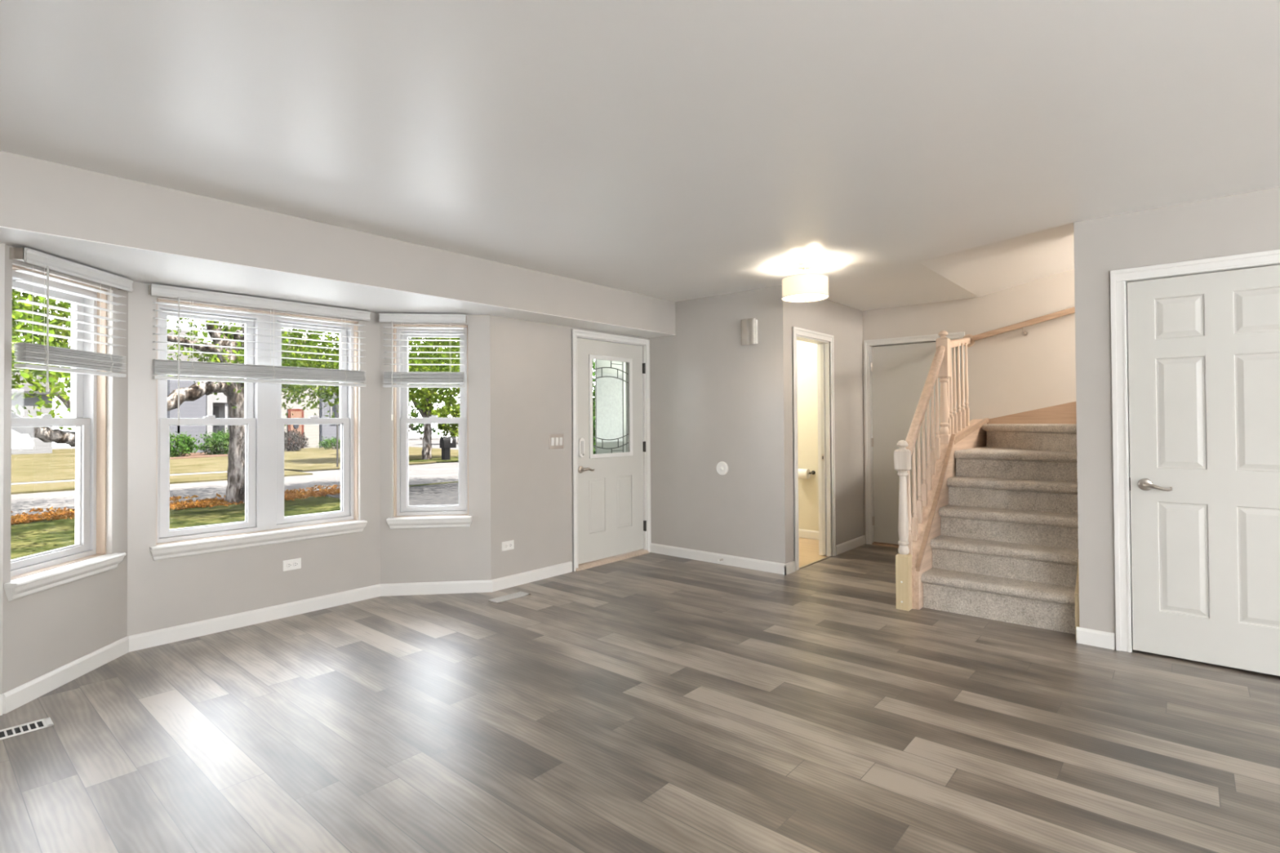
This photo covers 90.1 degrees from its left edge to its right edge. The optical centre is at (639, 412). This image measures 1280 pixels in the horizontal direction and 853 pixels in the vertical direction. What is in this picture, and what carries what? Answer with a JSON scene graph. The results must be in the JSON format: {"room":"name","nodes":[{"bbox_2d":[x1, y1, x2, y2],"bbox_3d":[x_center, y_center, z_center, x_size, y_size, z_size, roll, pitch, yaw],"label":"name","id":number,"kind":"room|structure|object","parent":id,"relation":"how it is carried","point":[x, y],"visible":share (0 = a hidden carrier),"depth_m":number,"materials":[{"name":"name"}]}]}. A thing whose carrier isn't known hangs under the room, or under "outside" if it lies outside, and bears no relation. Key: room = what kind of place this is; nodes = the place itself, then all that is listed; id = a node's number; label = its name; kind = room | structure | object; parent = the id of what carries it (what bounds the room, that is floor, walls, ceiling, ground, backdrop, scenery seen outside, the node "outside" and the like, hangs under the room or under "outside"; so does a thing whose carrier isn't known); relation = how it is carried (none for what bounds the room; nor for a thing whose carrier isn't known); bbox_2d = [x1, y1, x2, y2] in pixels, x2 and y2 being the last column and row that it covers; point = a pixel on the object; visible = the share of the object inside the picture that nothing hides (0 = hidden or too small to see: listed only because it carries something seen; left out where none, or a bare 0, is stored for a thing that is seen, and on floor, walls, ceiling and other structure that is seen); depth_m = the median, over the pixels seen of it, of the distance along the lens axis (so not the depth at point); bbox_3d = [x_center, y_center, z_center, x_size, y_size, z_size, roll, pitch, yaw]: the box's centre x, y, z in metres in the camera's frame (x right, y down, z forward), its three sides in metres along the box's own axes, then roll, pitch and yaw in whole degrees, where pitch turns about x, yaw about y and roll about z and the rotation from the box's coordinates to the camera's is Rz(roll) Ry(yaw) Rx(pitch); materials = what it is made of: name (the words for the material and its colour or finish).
{"room":"empty living room","nodes":[
{"label":"empty living room","id":0,"kind":"room"},
{"bbox_2d":[0,243,4,694],"bbox_3d":[-3.762,0.130,1.989,0.170,2.440,2.522,-1,-1,41],"label":"wall","id":1,"kind":"structure","parent":0,"point":[2,245],"depth_m":2.89,"materials":[{"name":"beige paint"}]},
{"bbox_2d":[0,693,2,715],"bbox_3d":[-3.685,1.303,1.915,0.014,0.090,2.522,-1,-1,41],"label":"baseboard","id":2,"kind":"structure","parent":1,"relation":"attached to","point":[1,695],"depth_m":2.86,"materials":[{"name":"white paint"}]},
{"bbox_2d":[2,244,128,693],"bbox_3d":[-2.993,0.298,3.304,0.170,2.126,0.846,0,-1,-4],"label":"wall","id":3,"kind":"structure","parent":0,"point":[43,632],"depth_m":3.28,"materials":[{"name":"beige paint"}]},
{"bbox_2d":[4,264,125,601],"bbox_3d":[-2.961,0.088,3.233,0.226,1.547,0.682,0,-1,-4],"label":"window","id":4,"kind":"structure","parent":3,"relation":"in","point":[33,574],"depth_m":3.46,"materials":[{"name":"white wood"}]},
{"bbox_2d":[8,247,133,391],"bbox_3d":[-2.861,-0.424,3.260,0.093,0.657,0.680,0,-1,-4],"label":"window blind","id":5,"kind":"object","parent":4,"relation":"attached to","point":[28,353],"visible":1,"depth_m":3.18,"materials":[{"name":"grey plastic"}]},
{"bbox_2d":[2,635,128,714],"bbox_3d":[-2.892,1.315,3.264,0.014,0.090,0.776,0,-1,-4],"label":"baseboard","id":6,"kind":"structure","parent":3,"relation":"attached to","point":[28,691],"depth_m":3.19,"materials":[{"name":"white paint"}]},
{"bbox_2d":[127,281,380,635],"bbox_3d":[-2.509,0.306,4.290,0.170,2.126,1.648,-1,-1,41],"label":"wall","id":7,"kind":"structure","parent":0,"point":[163,593],"depth_m":4.01,"materials":[{"name":"beige paint"}]},
{"bbox_2d":[128,583,380,652],"bbox_3d":[-2.432,1.323,4.218,0.014,0.090,1.508,-1,-1,41],"label":"baseboard","id":8,"kind":"structure","parent":7,"relation":"attached to","point":[191,630],"depth_m":4.10,"materials":[{"name":"white paint"}]},
{"bbox_2d":[149,298,367,560],"bbox_3d":[-2.497,0.098,4.266,0.226,1.547,1.281,-1,-1,41],"label":"window","id":9,"kind":"structure","parent":7,"relation":"in","point":[265,523],"depth_m":4.26,"materials":[{"name":"white wood"}]},
{"bbox_2d":[148,283,370,433],"bbox_3d":[-2.420,-0.311,4.204,0.093,0.867,1.302,-1,-1,41],"label":"window blind","id":10,"kind":"object","parent":9,"relation":"attached to","point":[175,367],"visible":1,"depth_m":4.10,"materials":[{"name":"grey plastic"}]},
{"bbox_2d":[282,558,301,571],"bbox_3d":[-2.352,1.026,4.322,0.009,0.072,0.116,-1,-1,41],"label":"wall outlet","id":11,"kind":"object","parent":7,"relation":"attached to","point":[292,564],"visible":1,"depth_m":4.32,"materials":[{"name":"white plastic"}]},
{"bbox_2d":[293,561,297,566],"bbox_3d":[-2.336,1.026,4.338,0.004,0.033,0.033,-1,-1,41],"label":"receptacle","id":12,"kind":"object","parent":11,"relation":"attached to","point":[295,563],"depth_m":4.34,"materials":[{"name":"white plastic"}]},
{"bbox_2d":[0,150,675,337],"bbox_3d":[-2.466,-0.917,3.887,1.320,0.318,7.081,-1,-1,41],"label":"beam","id":13,"kind":"structure","parent":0,"point":[37,195],"depth_m":3.54,"materials":[{"name":"beige paint"}]},
{"bbox_2d":[380,314,490,583],"bbox_3d":[-1.595,0.308,4.936,0.882,2.126,0.170,0,-1,-7],"label":"wall","id":14,"kind":"structure","parent":0,"point":[413,555],"depth_m":4.86,"materials":[{"name":"beige paint"}]},
{"bbox_2d":[386,324,472,528],"bbox_3d":[-1.597,0.100,4.911,0.618,1.547,0.226,0,-1,-7],"label":"window","id":15,"kind":"structure","parent":14,"relation":"in","point":[406,516],"depth_m":4.92,"materials":[{"name":"white wood"}]},
{"bbox_2d":[378,313,466,420],"bbox_3d":[-1.627,-0.344,4.808,0.626,0.797,0.093,0,-1,-7],"label":"window blind","id":16,"kind":"object","parent":15,"relation":"attached to","point":[392,377],"visible":1,"depth_m":4.80,"materials":[{"name":"grey plastic"}]},
{"bbox_2d":[380,579,492,596],"bbox_3d":[-1.537,1.325,4.838,0.824,0.090,0.014,0,-1,-7],"label":"baseboard","id":17,"kind":"structure","parent":14,"relation":"attached to","point":[468,586],"depth_m":4.83,"materials":[{"name":"white paint"}]},
{"bbox_2d":[489,315,648,579],"bbox_3d":[-0.544,0.154,5.741,0.170,2.440,2.053,-1,-1,41],"label":"wall","id":18,"kind":"structure","parent":0,"point":[531,361],"depth_m":5.20,"materials":[{"name":"beige paint"}]},
{"bbox_2d":[502,540,514,551],"bbox_3d":[-1.034,1.041,5.014,0.009,0.072,0.116,-1,-1,41],"label":"wall outlet","id":19,"kind":"object","parent":18,"relation":"attached to","point":[506,545],"visible":1,"depth_m":5.01,"materials":[{"name":"white plastic"}]},
{"bbox_2d":[490,561,572,591],"bbox_3d":[-0.865,1.325,5.203,0.014,0.090,0.840,-1,-1,41],"label":"baseboard","id":20,"kind":"structure","parent":18,"relation":"attached to","point":[519,579],"depth_m":5.17,"materials":[{"name":"white paint"}]},
{"bbox_2d":[549,434,564,448],"bbox_3d":[-0.705,0.241,5.412,0.013,0.124,0.164,-1,-1,41],"label":"light switch","id":21,"kind":"object","parent":18,"relation":"attached to","point":[556,441],"visible":1,"depth_m":5.41,"materials":[{"name":"white plastic"}]},
{"bbox_2d":[571,328,650,571],"bbox_3d":[-0.295,0.324,5.988,0.203,2.103,1.044,-1,-1,41],"label":"door","id":22,"kind":"structure","parent":18,"relation":"in","point":[611,486],"depth_m":5.97,"materials":[{"name":"white paint"}]},
{"bbox_2d":[0,537,1279,852],"bbox_3d":[2.542,1.419,0.755,12.160,0.250,8.870,-1,-1,41],"label":"floor","id":23,"kind":"structure","parent":0,"point":[651,702],"depth_m":2.66,"materials":[{"name":"laminate"}]},
{"bbox_2d":[0,717,53,740],"bbox_3d":[-2.671,1.348,2.681,0.110,0.006,0.305,-1,-1,41],"label":"floor vent","id":24,"kind":"object","parent":23,"relation":"in","point":[24,728],"visible":1,"depth_m":2.73,"materials":[{"name":"white metal"}]},
{"bbox_2d":[488,591,529,603],"bbox_3d":[-0.965,1.362,4.725,0.110,0.006,0.300,-1,-1,41],"label":"floor vent","id":25,"kind":"object","parent":23,"relation":"in","point":[518,594],"visible":1,"depth_m":4.72,"materials":[{"name":"grey plastic"}]},
{"bbox_2d":[911,401,1079,640],"bbox_3d":[3.110,0.228,4.656,1.745,2.220,2.120,-1,-1,41],"label":"staircase","id":26,"kind":"structure","parent":23,"relation":"on","point":[997,540],"depth_m":4.49,"materials":[{"name":"carpet"}]},
{"bbox_2d":[893,330,975,611],"bbox_3d":[2.466,0.299,5.190,0.150,2.099,2.154,-1,-1,38],"label":"balustrade","id":27,"kind":"object","parent":26,"relation":"attached to","point":[950,424],"visible":0.99,"depth_m":4.73,"materials":[{"name":"yellow wood"}]},
{"bbox_2d":[0,0,1279,311],"bbox_3d":[2.323,-1.641,0.897,13.000,0.995,9.170,-1,-1,41],"label":"ceiling","id":28,"kind":"structure","parent":0,"point":[672,150],"depth_m":2.44,"materials":[{"name":"white paint"}]},
{"bbox_2d":[781,262,829,302],"bbox_3d":[1.211,-0.953,4.694,0.339,0.274,0.339,-1,-1,41],"label":"ceiling light","id":29,"kind":"object","parent":28,"relation":"attached to","point":[801,287],"visible":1,"depth_m":4.58,"materials":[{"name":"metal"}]},
{"bbox_2d":[648,287,772,561],"bbox_3d":[0.646,0.149,5.955,1.359,2.440,0.120,-1,-1,41],"label":"wall","id":30,"kind":"structure","parent":0,"point":[710,401],"depth_m":5.85,"materials":[{"name":"beige paint"}]},
{"bbox_2d":[650,542,786,575],"bbox_3d":[0.666,1.323,5.841,1.479,0.090,0.014,-1,-1,41],"label":"baseboard","id":31,"kind":"structure","parent":30,"relation":"attached to","point":[729,560],"depth_m":5.78,"materials":[{"name":"white paint"}]},
{"bbox_2d":[716,461,728,475],"bbox_3d":[0.738,0.501,5.777,0.126,0.126,0.026,-1,-1,41],"label":"bumper cover","id":32,"kind":"object","parent":30,"relation":"attached to","point":[722,467],"visible":1,"depth_m":5.77,"materials":[{"name":"white plastic"}]},
{"bbox_2d":[741,318,757,345],"bbox_3d":[0.950,-0.705,5.574,0.147,0.224,0.070,-1,-1,41],"label":"door chime","id":33,"kind":"object","parent":30,"relation":"attached to","point":[748,326],"visible":1,"depth_m":5.54,"materials":[{"name":"white plastic"}]},
{"bbox_2d":[796,340,818,531],"bbox_3d":[1.618,0.159,7.267,1.592,2.440,0.080,-1,-1,41],"label":"wall","id":34,"kind":"structure","parent":0,"point":[806,352],"depth_m":7.02,"materials":[{"name":"beige paint"}]},
{"bbox_2d":[798,528,818,539],"bbox_3d":[1.595,1.334,7.217,1.592,0.090,0.014,-1,-1,41],"label":"baseboard","id":35,"kind":"structure","parent":34,"relation":"attached to","point":[807,534],"depth_m":6.99,"materials":[{"name":"white paint"}]},
{"bbox_2d":[769,284,864,564],"bbox_3d":[1.734,0.144,6.088,0.120,2.440,1.739,-1,-1,41],"label":"wall","id":36,"kind":"structure","parent":0,"point":[844,322],"depth_m":6.09,"materials":[{"name":"beige paint"}]},
{"bbox_2d":[784,560,795,574],"bbox_3d":[1.272,1.314,5.423,0.014,0.090,0.168,-1,-1,41],"label":"baseboard","id":37,"kind":"structure","parent":36,"relation":"attached to","point":[790,566],"depth_m":5.42,"materials":[{"name":"white paint"}]},
{"bbox_2d":[791,326,835,571],"bbox_3d":[1.546,0.310,5.852,0.138,2.105,0.820,-1,-1,41],"label":"door frame","id":38,"kind":"structure","parent":36,"relation":"in","point":[825,347],"depth_m":6.08,"materials":[{"name":"white paint"}]},
{"bbox_2d":[835,535,865,555],"bbox_3d":[2.115,1.320,6.405,0.014,0.090,0.722,-1,-1,41],"label":"baseboard","id":39,"kind":"structure","parent":36,"relation":"attached to","point":[842,548],"depth_m":6.37,"materials":[{"name":"white paint"}]},
{"bbox_2d":[862,268,1075,543],"bbox_3d":[4.088,-0.311,5.316,4.708,3.300,0.150,-1,-1,41],"label":"wall","id":40,"kind":"structure","parent":0,"point":[1011,372],"depth_m":5.84,"materials":[{"name":"paint"}]},
{"bbox_2d":[863,331,965,547],"bbox_3d":[2.761,0.298,6.418,0.967,2.126,0.138,-1,-1,41],"label":"door","id":41,"kind":"structure","parent":40,"relation":"in","point":[896,370],"depth_m":6.54,"materials":[{"name":"white paint"}]},
{"bbox_2d":[972,306,1075,341],"bbox_3d":[3.831,-0.914,5.380,1.876,0.463,0.092,-1,-1,41],"label":"wall handrail","id":42,"kind":"object","parent":40,"relation":"attached to","point":[1071,310],"visible":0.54,"depth_m":5.69,"materials":[{"name":"brown wood"}]},
{"bbox_2d":[1073,186,1279,649],"bbox_3d":[5.607,-0.066,1.157,7.993,2.690,0.120,-1,-1,41],"label":"wall","id":43,"kind":"structure","parent":0,"point":[1245,223],"depth_m":3.62,"materials":[{"name":"beige paint"}]},
{"bbox_2d":[1076,626,1115,649],"bbox_3d":[2.595,1.284,3.643,0.177,0.090,0.014,-1,-1,41],"label":"baseboard","id":44,"kind":"structure","parent":43,"relation":"attached to","point":[1089,637],"depth_m":3.64,"materials":[{"name":"white paint"}]},
{"bbox_2d":[1110,248,1279,675],"bbox_3d":[3.028,0.258,3.332,0.900,2.128,0.172,-1,-1,41],"label":"door","id":45,"kind":"structure","parent":43,"relation":"in","point":[1195,344],"depth_m":3.37,"materials":[{"name":"white paint"}]},
{"label":"outside","id":46,"kind":"structure","parent":0,"visible":0},
{"bbox_2d":[10,481,458,559],"bbox_3d":[1.579,1.990,18.394,11.800,0.050,90.000,-1,-1,41],"label":"lawn","id":47,"kind":"structure","parent":46,"point":[34,537],"depth_m":11.44,"materials":[{"name":"green plant"}]},
{"bbox_2d":[10,484,340,524],"bbox_3d":[-10.736,2.003,13.805,3.849,0.208,10.269,-1,-1,41],"label":"fallen leaves","id":48,"kind":"object","parent":47,"relation":"on","point":[291,495],"visible":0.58,"depth_m":13.65,"materials":[{"name":"orange plant"}]},
{"bbox_2d":[11,288,459,502],"bbox_3d":[-8.148,-1.581,14.074,9.109,7.403,16.509,-1,-1,34],"label":"street tree","id":49,"kind":"object","parent":47,"relation":"on","point":[233,391],"visible":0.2,"depth_m":13.33,"materials":[{"name":"green plant"}]},
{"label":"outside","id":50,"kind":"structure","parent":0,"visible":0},
{"bbox_2d":[10,436,593,515],"bbox_3d":[-26.079,2.437,35.525,54.100,0.050,140.000,-1,-1,41],"label":"street","id":51,"kind":"structure","parent":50,"point":[438,472],"depth_m":18.81,"materials":[{"name":"grey asphalt"}]},
{"bbox_2d":[408,392,454,439],"bbox_3d":[-22.608,-0.028,65.921,4.344,5.488,6.838,-1,-1,35],"label":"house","id":52,"kind":"structure","parent":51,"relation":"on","point":[418,426],"depth_m":65.83,"materials":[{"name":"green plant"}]},
{"bbox_2d":[431,401,459,443],"bbox_3d":[-14.831,0.549,52.335,4.916,3.914,3.305,0,-1,-33],"label":"bush","id":53,"kind":"object","parent":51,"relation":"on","point":[453,428],"visible":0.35,"depth_m":51.45,"materials":[{"name":"green plant"}]},
{"bbox_3d":[1.804,0.651,6.992,0.200,0.043,0.089,-1,-1,41],"label":"paper holder","id":54,"kind":"object","parent":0,"visible":0},
{"bbox_2d":[798,468,810,479],"bbox_3d":[1.783,0.663,6.967,0.110,0.108,0.108,-1,-1,41],"label":"toilet paper","id":55,"kind":"object","parent":54,"relation":"on","point":[802,473],"visible":0.9,"depth_m":6.93,"materials":[{"name":"white paper"}]},
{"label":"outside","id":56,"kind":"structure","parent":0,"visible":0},
{"bbox_2d":[324,482,458,505],"bbox_3d":[-1.042,1.952,14.878,11.000,0.050,8.350,-1,-1,41],"label":"driveway","id":57,"kind":"structure","parent":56,"point":[443,494],"depth_m":15.25,"materials":[{"name":"grey concrete"}]},
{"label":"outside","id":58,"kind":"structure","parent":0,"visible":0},
{"bbox_2d":[11,446,458,483],"bbox_3d":[-43.239,2.215,14.673,35.200,0.050,86.000,-1,-1,41],"label":"lawn","id":59,"kind":"structure","parent":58,"point":[60,464],"depth_m":27.89,"materials":[{"name":"yellow plant"}]},
{"bbox_2d":[11,359,61,454],"bbox_3d":[-40.334,-0.538,39.009,8.700,6.250,6.400,-1,-1,41],"label":"house","id":60,"kind":"structure","parent":59,"relation":"on","point":[21,443],"depth_m":37.78,"materials":[{"name":"white"}]},
{"bbox_2d":[167,328,229,453],"bbox_3d":[-28.293,-1.345,40.776,8.700,7.750,5.350,-1,-1,41],"label":"house","id":61,"kind":"structure","parent":59,"relation":"on","point":[206,405],"depth_m":37.49,"materials":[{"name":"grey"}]},
{"bbox_2d":[169,452,228,459],"bbox_3d":[-23.656,2.304,34.897,6.600,0.050,6.200,-1,-1,41],"label":"mulch bed","id":62,"kind":"object","parent":59,"relation":"on","point":[199,455],"visible":0.21,"depth_m":33.56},
{"bbox_2d":[169,431,198,457],"bbox_3d":[-24.051,1.720,33.115,1.865,1.754,2.092,0,-1,2],"label":"bush","id":63,"kind":"object","parent":62,"relation":"on","point":[184,446],"visible":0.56,"depth_m":32.97,"materials":[{"name":"green plant"}]},
{"bbox_2d":[190,427,229,454],"bbox_3d":[-23.215,1.728,35.172,1.679,1.814,2.467,-1,-1,30],"label":"bush","id":64,"kind":"object","parent":62,"relation":"on","point":[218,441],"visible":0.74,"depth_m":34.90,"materials":[{"name":"green plant"}]},
{"bbox_2d":[214,325,340,448],"bbox_3d":[-25.887,-1.770,48.200,10.700,8.750,9.550,-1,-1,41],"label":"house","id":65,"kind":"structure","parent":59,"relation":"on","point":[314,433],"depth_m":44.22,"materials":[{"name":"beige"}]},
{"bbox_2d":[284,428,310,451],"bbox_3d":[-21.590,1.754,39.322,2.081,1.588,1.938,0,-1,-11],"label":"bush","id":66,"kind":"object","parent":59,"relation":"on","point":[295,437],"visible":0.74,"depth_m":39.19,"materials":[{"name":"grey plant"}]},
{"bbox_2d":[316,436,340,449],"bbox_3d":[-20.054,1.966,42.203,1.692,1.153,2.463,0,-1,9],"label":"bush","id":67,"kind":"object","parent":59,"relation":"on","point":[329,445],"visible":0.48,"depth_m":41.67,"materials":[{"name":"green plant"}]},
{"bbox_2d":[333,389,338,466],"bbox_3d":[-11.803,0.541,24.940,0.260,3.180,0.260,-1,-1,41],"label":"street lamp","id":68,"kind":"object","parent":59,"relation":"on","point":[335,393],"visible":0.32,"depth_m":24.91,"materials":[{"name":"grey metal"}]},
{"bbox_2d":[408,423,414,432],"bbox_3d":[-14.398,0.917,35.371,2.721,2.739,3.454,-1,-1,28],"label":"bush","id":69,"kind":"object","parent":59,"relation":"on","point":[410,426],"visible":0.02,"depth_m":36.30,"materials":[{"name":"green plant"}]},
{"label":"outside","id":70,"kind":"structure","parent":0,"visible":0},
{"bbox_2d":[11,471,226,484],"bbox_3d":[-36.617,1.990,-1.873,0.800,0.050,69.503,-1,-1,41],"label":"sidewalk","id":71,"kind":"structure","parent":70,"point":[61,481],"depth_m":19.76,"materials":[{"name":"concrete"}]},
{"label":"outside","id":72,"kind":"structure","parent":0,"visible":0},
{"bbox_2d":[408,457,458,462],"bbox_3d":[-8.657,2.165,29.806,2.800,0.050,8.000,-1,-1,41],"label":"lawn","id":73,"kind":"structure","parent":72,"point":[452,459],"depth_m":28.91,"materials":[{"name":"green plant"}]},
{"bbox_2d":[408,337,459,459],"bbox_3d":[-9.850,-2.042,29.931,6.823,8.498,7.939,-1,-1,20],"label":"tree","id":74,"kind":"object","parent":73,"relation":"on","point":[426,453],"visible":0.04,"depth_m":29.59,"materials":[{"name":"green plant"}]},
{"bbox_2d":[440,436,456,460],"bbox_3d":[-8.729,1.627,29.095,0.370,1.070,0.640,-1,-1,41],"label":"mailbox","id":75,"kind":"object","parent":73,"relation":"on","point":[446,443],"visible":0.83,"depth_m":28.94,"materials":[{"name":"black plastic"}]},
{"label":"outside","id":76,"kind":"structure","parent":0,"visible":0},
{"bbox_2d":[10,470,312,494],"bbox_3d":[-35.251,1.977,-3.045,3.200,0.050,69.500,-1,-1,41],"label":"verge","id":77,"kind":"structure","parent":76,"point":[66,486],"depth_m":19.29,"materials":[{"name":"yellow plant"}]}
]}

